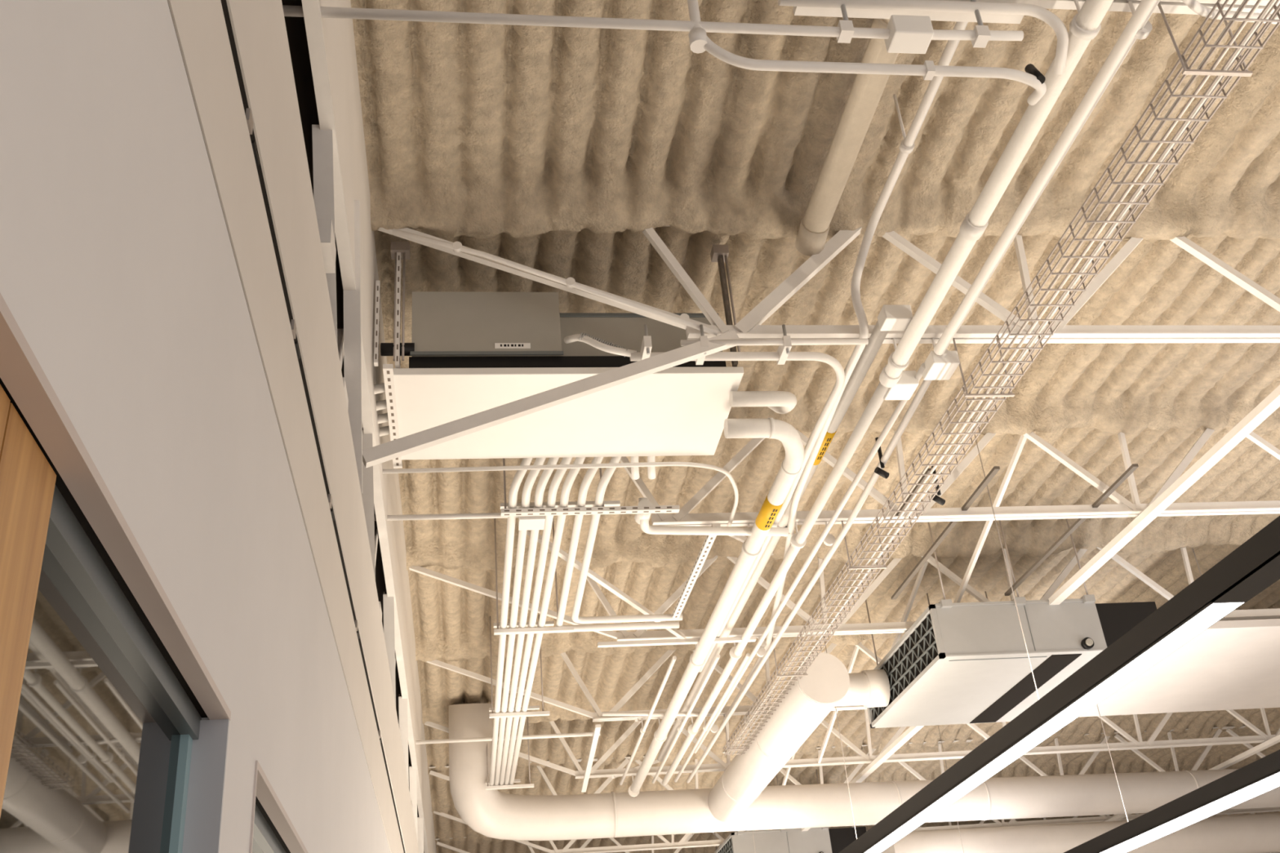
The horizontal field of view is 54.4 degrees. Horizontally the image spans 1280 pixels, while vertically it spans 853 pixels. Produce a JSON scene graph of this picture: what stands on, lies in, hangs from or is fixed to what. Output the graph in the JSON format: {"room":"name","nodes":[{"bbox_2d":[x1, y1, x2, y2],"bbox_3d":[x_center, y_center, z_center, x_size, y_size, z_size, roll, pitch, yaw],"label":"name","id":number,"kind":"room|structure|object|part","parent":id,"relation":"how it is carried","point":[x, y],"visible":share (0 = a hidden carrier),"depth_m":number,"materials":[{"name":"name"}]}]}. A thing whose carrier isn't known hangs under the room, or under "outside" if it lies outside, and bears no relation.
{"room":"open-ceiling office","nodes":[
{"label":"open-ceiling office","id":0,"kind":"room"},
{"bbox_2d":[0,0,424,852],"bbox_3d":[-1.606,4.199,8.688,0.172,4.600,24.500,-1,-29,-8],"label":"wall","id":1,"kind":"structure","parent":0,"point":[157,276],"depth_m":1.54,"materials":[{"name":"white paint"}]},
{"bbox_2d":[0,384,56,817],"bbox_3d":[-0.279,0.542,-0.220,0.006,2.068,1.607,-1,-29,-8],"label":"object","id":2,"kind":"structure","parent":1,"relation":"attached to","point":[27,478],"depth_m":0.88,"materials":[{"name":"brown wood"}]},
{"bbox_2d":[0,293,231,852],"bbox_3d":[-0.274,0.483,-0.323,0.077,2.090,3.186,-1,-29,-8],"label":"window","id":3,"kind":"structure","parent":1,"relation":"in","point":[113,749],"depth_m":1.14,"materials":[{"name":"black"}]},
{"bbox_2d":[248,760,308,852],"bbox_3d":[-0.602,1.822,2.018,0.077,2.090,1.782,-1,-29,-8],"label":"window","id":4,"kind":"structure","parent":1,"relation":"in","point":[272,830],"depth_m":2.03,"materials":[{"name":"black"}]},
{"bbox_2d":[245,107,382,742],"bbox_3d":[-0.756,0.353,3.156,0.014,0.022,3.230,-1,-29,-8],"label":"clip","id":5,"kind":"object","parent":1,"relation":"attached to","point":[248,113],"visible":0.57,"depth_m":2.22,"materials":[{"name":"silver metal"}]},
{"bbox_2d":[311,124,423,852],"bbox_3d":[-1.649,2.855,9.160,0.095,0.805,23.000,-1,-29,-8],"label":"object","id":6,"kind":"object","parent":1,"relation":"attached to","point":[348,340],"visible":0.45,"depth_m":3.75,"materials":[{"name":"white paint"}]},
{"bbox_2d":[301,0,436,852],"bbox_3d":[-1.705,2.530,9.628,0.037,0.725,24.500,-1,-29,-8],"label":"steel wall beam","id":7,"kind":"object","parent":1,"relation":"attached to","point":[331,41],"visible":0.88,"depth_m":4.24,"materials":[{"name":"white metal"}]},
{"bbox_2d":[362,241,743,468],"bbox_3d":[-0.399,-0.273,4.951,1.464,0.586,0.760,-1,-29,-8],"label":"air conditioning unit","id":8,"kind":"object","parent":7,"relation":"hanging from","point":[471,353],"visible":0.88,"depth_m":4.68,"materials":[{"name":"white metal"}]},
{"bbox_3d":[-0.290,-0.045,4.830,1.289,0.030,0.650,-1,-29,-8],"label":"drip panel","id":9,"kind":"part","parent":8,"relation":"part of","materials":[{"name":"white metal"}]},
{"bbox_2d":[408,711,700,744],"bbox_3d":[-0.597,2.006,8.325,2.012,0.028,0.497,-1,-29,-8],"label":"conduit","id":10,"kind":"object","parent":7,"relation":"attached to","point":[603,713],"visible":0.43,"depth_m":8.42,"materials":[{"name":"white metal"}]},
{"bbox_2d":[391,228,718,335],"bbox_3d":[-0.305,-0.516,4.451,1.147,0.464,0.027,-1,-29,-8],"label":"conduit","id":11,"kind":"object","parent":7,"relation":"attached to","point":[570,282],"visible":1,"depth_m":4.45,"materials":[{"name":"white metal"}]},
{"bbox_2d":[373,462,738,530],"bbox_3d":[-0.361,0.352,5.373,1.659,0.089,0.706,-1,-29,-8],"label":"conduit","id":12,"kind":"object","parent":7,"relation":"attached to","point":[525,522],"visible":0.91,"depth_m":5.18,"materials":[{"name":"white metal"}]},
{"bbox_2d":[581,724,600,792],"bbox_3d":[-0.360,2.423,9.008,0.036,0.020,1.801,-1,-29,-7],"label":"channel","id":13,"kind":"object","parent":7,"relation":"hanging from","point":[597,727],"visible":1,"depth_m":8.87,"materials":[{"name":"white paint"}]},
{"bbox_2d":[619,655,676,785],"bbox_3d":[0.019,2.053,8.576,0.041,0.119,3.000,-1,-29,-8],"label":"conduit","id":14,"kind":"object","parent":7,"relation":"attached to","point":[642,731],"visible":1,"depth_m":8.29,"materials":[{"name":"white metal"}]},
{"bbox_2d":[419,643,881,721],"bbox_3d":[7.272,1.697,9.807,17.800,0.543,0.072,-1,-29,-8],"label":"joist","id":15,"kind":"object","parent":7,"relation":"attached to","point":[597,716],"depth_m":8.66,"materials":[{"name":"white metal"}]},
{"bbox_2d":[282,0,1068,105],"bbox_3d":[0.126,-1.011,3.087,1.969,0.459,0.158,-1,-29,-8],"label":"conduit","id":16,"kind":"object","parent":7,"relation":"attached to","point":[700,42],"visible":0.95,"depth_m":3.01,"materials":[{"name":"white metal"}]},
{"bbox_2d":[884,14,933,53],"bbox_3d":[0.661,-0.965,3.064,0.100,0.060,0.070,-1,-29,-8],"label":"junction box","id":17,"kind":"object","parent":16,"relation":"attached to","point":[913,34],"visible":0.91,"depth_m":3.04,"materials":[{"name":"white metal"}]},
{"bbox_2d":[652,653,719,783],"bbox_3d":[0.276,2.050,8.614,0.041,0.119,3.000,-1,-29,-8],"label":"conduit","id":18,"kind":"object","parent":7,"relation":"attached to","point":[680,728],"visible":0.93,"depth_m":8.31,"materials":[{"name":"white metal"}]},
{"bbox_2d":[674,653,750,782],"bbox_3d":[0.454,2.048,8.640,0.041,0.119,3.000,-1,-29,-8],"label":"conduit","id":19,"kind":"object","parent":7,"relation":"attached to","point":[705,726],"visible":0.91,"depth_m":8.32,"materials":[{"name":"white metal"}]},
{"bbox_2d":[627,391,804,796],"bbox_3d":[0.165,1.323,7.361,0.376,0.319,6.050,-1,-29,-8],"label":"pipe","id":20,"kind":"object","parent":7,"relation":"attached to","point":[780,402],"visible":1,"depth_m":5.52,"materials":[{"name":"white metal"}]},
{"bbox_2d":[563,324,868,672],"bbox_3d":[0.068,0.540,5.958,1.078,0.202,3.615,-1,-29,-8],"label":"pipe","id":21,"kind":"object","parent":7,"relation":"attached to","point":[783,354],"visible":0.94,"depth_m":4.46,"materials":[{"name":"white metal"}]},
{"bbox_2d":[657,320,888,762],"bbox_3d":[0.521,1.080,6.998,0.066,0.066,6.000,-1,-29,-8],"label":"pipe","id":22,"kind":"object","parent":7,"relation":"attached to","point":[877,336],"visible":0.61,"depth_m":5.74,"materials":[{"name":"white metal"}]},
{"bbox_2d":[714,769,866,852],"bbox_3d":[1.498,4.220,13.025,1.388,0.884,1.435,-1,-29,-8],"label":"handler","id":23,"kind":"object","parent":7,"relation":"hanging from","point":[823,839],"visible":0.87,"depth_m":12.33,"materials":[{"name":"grey metal"}]},
{"bbox_2d":[714,832,736,852],"bbox_3d":[0.845,4.485,12.808,0.028,0.310,1.390,-1,-29,-8],"label":"grille","id":24,"kind":"object","parent":23,"relation":"attached to","point":[729,846],"depth_m":12.43,"materials":[{"name":"black"}]},
{"bbox_3d":[1.334,4.478,12.876,0.960,0.316,1.398,-1,-29,-8],"label":"casing","id":25,"kind":"part","parent":23,"relation":"part of","materials":[{"name":"grey metal"}]},
{"bbox_2d":[362,329,1279,852],"bbox_3d":[3.638,2.661,10.303,10.729,1.135,23.500,-1,-29,-8],"label":"joist bridging","id":26,"kind":"object","parent":7,"relation":"attached to","point":[421,440],"visible":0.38,"depth_m":5.44,"materials":[{"name":"white paint"}]},
{"bbox_2d":[377,225,1279,343],"bbox_3d":[7.845,-0.639,5.722,17.800,0.543,0.072,-1,-29,-8],"label":"joist","id":27,"kind":"object","parent":7,"relation":"attached to","point":[749,327],"depth_m":4.67,"materials":[{"name":"white metal"}]},
{"bbox_2d":[408,546,1279,641],"bbox_3d":[7.463,0.918,8.445,17.800,0.543,0.072,-1,-29,-8],"label":"joist","id":28,"kind":"object","parent":7,"relation":"attached to","point":[845,628],"depth_m":7.43,"materials":[{"name":"white metal"}]},
{"bbox_2d":[435,813,1254,852],"bbox_3d":[6.508,4.811,15.253,17.800,0.543,0.072,-1,-29,-8],"label":"joist","id":29,"kind":"object","parent":7,"relation":"attached to","point":[717,835],"depth_m":14.30,"materials":[{"name":"white metal"}]},
{"bbox_2d":[722,21,968,724],"bbox_3d":[0.905,-0.508,4.732,0.331,0.623,9.435,-2,-29,-6],"label":"conduit","id":30,"kind":"object","parent":7,"relation":"attached to","point":[906,147],"visible":0.72,"depth_m":4.48,"materials":[{"name":"white metal"}]},
{"bbox_2d":[795,18,898,256],"bbox_3d":[0.924,-1.839,2.730,0.117,0.131,4.670,-1,-29,-8],"label":"drain pipe","id":31,"kind":"object","parent":7,"relation":"attached to","point":[866,91],"visible":0.66,"depth_m":4.23,"materials":[{"name":"plastic"}]},
{"bbox_2d":[428,724,1271,795],"bbox_3d":[6.890,3.254,12.530,17.800,0.543,0.072,-1,-29,-8],"label":"joist","id":32,"kind":"object","parent":7,"relation":"attached to","point":[1218,732],"depth_m":12.05,"materials":[{"name":"white metal"}]},
{"bbox_2d":[424,708,1279,778],"bbox_3d":[7.081,2.475,11.168,17.800,0.543,0.072,-1,-29,-8],"label":"joist","id":33,"kind":"object","parent":7,"relation":"attached to","point":[863,758],"depth_m":10.35,"materials":[{"name":"white metal"}]},
{"bbox_2d":[433,769,1279,852],"bbox_3d":[6.699,4.032,13.892,17.800,0.543,0.072,-1,-29,-8],"label":"joist","id":34,"kind":"object","parent":7,"relation":"attached to","point":[1101,818],"depth_m":12.89,"materials":[{"name":"white metal"}]},
{"bbox_2d":[662,0,1113,786],"bbox_3d":[0.842,0.111,5.219,0.074,0.157,10.900,-1,-29,-8],"label":"pipe","id":35,"kind":"object","parent":7,"relation":"attached to","point":[1085,25],"visible":0.91,"depth_m":4.03,"materials":[{"name":"white metal"}]},
{"bbox_2d":[597,636,755,647],"bbox_3d":[0.209,1.211,6.996,0.900,0.020,0.036,-1,-29,-8],"label":"channel","id":36,"kind":"object","parent":35,"relation":"attached to","point":[735,639],"visible":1,"depth_m":6.97,"materials":[{"name":"white paint"}]},
{"bbox_2d":[877,304,912,330],"bbox_3d":[0.898,-0.382,4.383,0.100,0.060,0.080,-1,-29,-8],"label":"junction box","id":37,"kind":"object","parent":35,"relation":"attached to","point":[891,317],"visible":0.89,"depth_m":4.35,"materials":[{"name":"white metal"}]},
{"bbox_2d":[879,364,919,399],"bbox_3d":[0.958,-0.164,4.661,0.146,0.072,0.160,-1,-29,-8],"label":"junction box","id":38,"kind":"object","parent":35,"relation":"attached to","point":[903,387],"visible":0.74,"depth_m":4.63,"materials":[{"name":"white metal"}]},
{"bbox_2d":[792,6,1023,23],"bbox_3d":[0.686,-1.057,3.161,0.600,0.023,0.041,-1,-29,-8],"label":"channel","id":39,"kind":"object","parent":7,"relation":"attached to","point":[797,11],"visible":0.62,"depth_m":3.15,"materials":[{"name":"white paint"}]},
{"bbox_2d":[891,466,999,599],"bbox_3d":[1.536,0.582,6.381,0.026,0.014,1.600,-1,-29,-8],"label":"channel","id":40,"kind":"object","parent":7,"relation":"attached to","point":[995,469],"visible":1,"depth_m":6.32,"materials":[{"name":"white metal"}]},
{"bbox_2d":[723,0,1279,755],"bbox_3d":[1.237,-0.163,4.676,0.186,0.272,9.600,-1,-29,-8],"label":"cable tray","id":41,"kind":"object","parent":7,"relation":"attached to","point":[1225,70],"visible":0.99,"depth_m":4.00,"materials":[{"name":"silver metal"}]},
{"bbox_2d":[865,518,1156,728],"bbox_3d":[2.234,1.217,7.775,1.388,0.884,1.435,-1,-29,-8],"label":"handler","id":42,"kind":"object","parent":7,"relation":"hanging from","point":[958,663],"visible":0.79,"depth_m":7.16,"materials":[{"name":"grey metal"}]},
{"bbox_2d":[866,604,946,728],"bbox_3d":[1.582,1.482,7.558,0.028,0.310,1.390,-1,-29,-8],"label":"grille","id":43,"kind":"object","parent":42,"relation":"attached to","point":[921,651],"depth_m":7.35,"materials":[{"name":"black"}]},
{"bbox_3d":[2.071,1.476,7.625,0.960,0.316,1.398,-1,-29,-8],"label":"casing","id":44,"kind":"part","parent":42,"relation":"part of","materials":[{"name":"grey metal"}]},
{"bbox_3d":[2.523,1.219,7.008,0.064,0.064,0.045,-1,-29,-8],"label":"valve knob","id":45,"kind":"part","parent":42,"relation":"part of","materials":[{"name":"black metal"}]},
{"bbox_2d":[880,812,1279,852],"bbox_3d":[8.261,4.175,13.074,11.963,0.380,0.380,1,-30,-11],"label":"duct","id":46,"kind":"object","parent":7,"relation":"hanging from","point":[1248,833],"visible":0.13,"depth_m":12.26,"materials":[{"name":"white metal"}]},
{"bbox_2d":[937,705,1279,852],"bbox_3d":[3.212,1.653,7.919,0.220,1.681,17.500,-1,-29,-8],"label":"linear pendant light","id":47,"kind":"object","parent":7,"relation":"hanging from","point":[1260,776],"visible":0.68,"depth_m":7.32,"materials":[{"name":"black metal"},{"name":"white glowing plastic diffuser"}]},
{"bbox_2d":[1181,0,1279,24],"bbox_3d":[1.934,-1.114,3.256,1.600,0.112,0.125,0,-30,-10],"label":"conduit","id":48,"kind":"object","parent":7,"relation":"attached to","point":[1198,8],"visible":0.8,"depth_m":3.18,"materials":[{"name":"white metal"}]},
{"bbox_2d":[350,0,1279,852],"bbox_3d":[7.046,2.133,11.141,18.830,0.240,24.600,-1,-29,-8],"label":"ceiling","id":49,"kind":"structure","parent":0,"point":[549,149],"depth_m":5.30,"materials":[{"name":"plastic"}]},
{"bbox_2d":[484,456,788,790],"bbox_3d":[-0.237,1.184,7.491,1.322,0.680,5.315,-1,-29,-8],"label":"bundle","id":50,"kind":"object","parent":49,"relation":"hanging from","point":[512,509],"visible":0.84,"depth_m":6.04,"materials":[{"name":"white metal"}]},
{"bbox_2d":[671,523,720,618],"bbox_3d":[0.268,0.731,6.147,0.037,0.021,1.150,0,-30,-9],"label":"channel","id":51,"kind":"object","parent":50,"relation":"attached to","point":[709,540],"visible":0.96,"depth_m":6.12,"materials":[{"name":"white paint"}]},
{"bbox_2d":[448,703,1279,840],"bbox_3d":[6.353,3.006,11.595,16.176,1.018,0.767,2,-30,-13],"label":"duct","id":52,"kind":"object","parent":49,"relation":"hanging from","point":[494,814],"visible":0.82,"depth_m":10.13,"materials":[{"name":"white metal"}]},
{"bbox_2d":[707,652,889,822],"bbox_3d":[1.064,2.259,8.733,0.669,0.324,3.180,-1,-29,-8],"label":"duct","id":53,"kind":"object","parent":52,"relation":"attached to","point":[828,685],"visible":0.9,"depth_m":7.76,"materials":[{"name":"white metal"}]},
{"bbox_2d":[892,468,931,523],"bbox_3d":[1.271,0.329,5.822,0.024,0.013,0.550,-1,-29,-8],"label":"channel","id":54,"kind":"object","parent":49,"relation":"attached to","point":[928,470],"visible":0.43,"depth_m":5.77,"materials":[{"name":"white metal"}]},
{"bbox_2d":[686,0,1159,783],"bbox_3d":[0.996,0.105,5.244,0.116,0.147,10.900,-1,-29,-8],"label":"pipe","id":55,"kind":"object","parent":49,"relation":"attached to","point":[1139,26],"visible":0.95,"depth_m":4.26,"materials":[{"name":"white metal"}]},
{"bbox_2d":[874,437,945,505],"bbox_3d":[1.158,0.199,5.381,0.042,0.183,0.498,-29,-37,36],"label":"ceiling sensor","id":56,"kind":"object","parent":55,"relation":"attached to","point":[883,473],"visible":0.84,"depth_m":5.24,"materials":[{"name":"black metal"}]},
{"bbox_2d":[922,351,959,380],"bbox_3d":[1.098,-0.223,4.552,0.100,0.055,0.120,-1,-29,-8],"label":"junction box","id":57,"kind":"object","parent":55,"relation":"attached to","point":[937,367],"visible":0.98,"depth_m":4.52,"materials":[{"name":"white metal"}]},
{"bbox_2d":[692,400,1279,852],"bbox_3d":[1.392,1.674,7.651,0.120,1.681,17.500,-1,-29,-8],"label":"linear pendant light","id":58,"kind":"object","parent":49,"relation":"hanging from","point":[1252,567],"visible":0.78,"depth_m":4.78,"materials":[{"name":"black metal"}]},
{"bbox_2d":[1004,463,1138,595],"bbox_3d":[2.209,0.575,6.480,0.026,0.014,1.600,-1,-29,-8],"label":"channel","id":59,"kind":"object","parent":49,"relation":"attached to","point":[1133,467],"visible":1,"depth_m":6.42,"materials":[{"name":"white metal"}]},
{"bbox_2d":[1078,548,1279,717],"bbox_3d":[4.346,1.404,8.713,2.100,0.640,1.850,-1,-29,-8],"label":"duct","id":60,"kind":"object","parent":49,"relation":"hanging from","point":[1230,664],"visible":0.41,"depth_m":8.55,"materials":[{"name":"silver metal"}]},
{"bbox_2d":[619,427,1279,526],"bbox_3d":[7.654,0.140,7.084,17.800,0.543,0.072,-1,-29,-8],"label":"joist","id":61,"kind":"object","parent":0,"point":[1125,508],"depth_m":6.13,"materials":[{"name":"white metal"}]},
{"bbox_2d":[940,0,1279,14],"bbox_3d":[8.036,-1.417,4.361,17.800,0.543,0.072,-1,-29,-8],"label":"joist","id":62,"kind":"object","parent":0,"point":[1171,6],"depth_m":3.25,"materials":[{"name":"white metal"}]}
]}

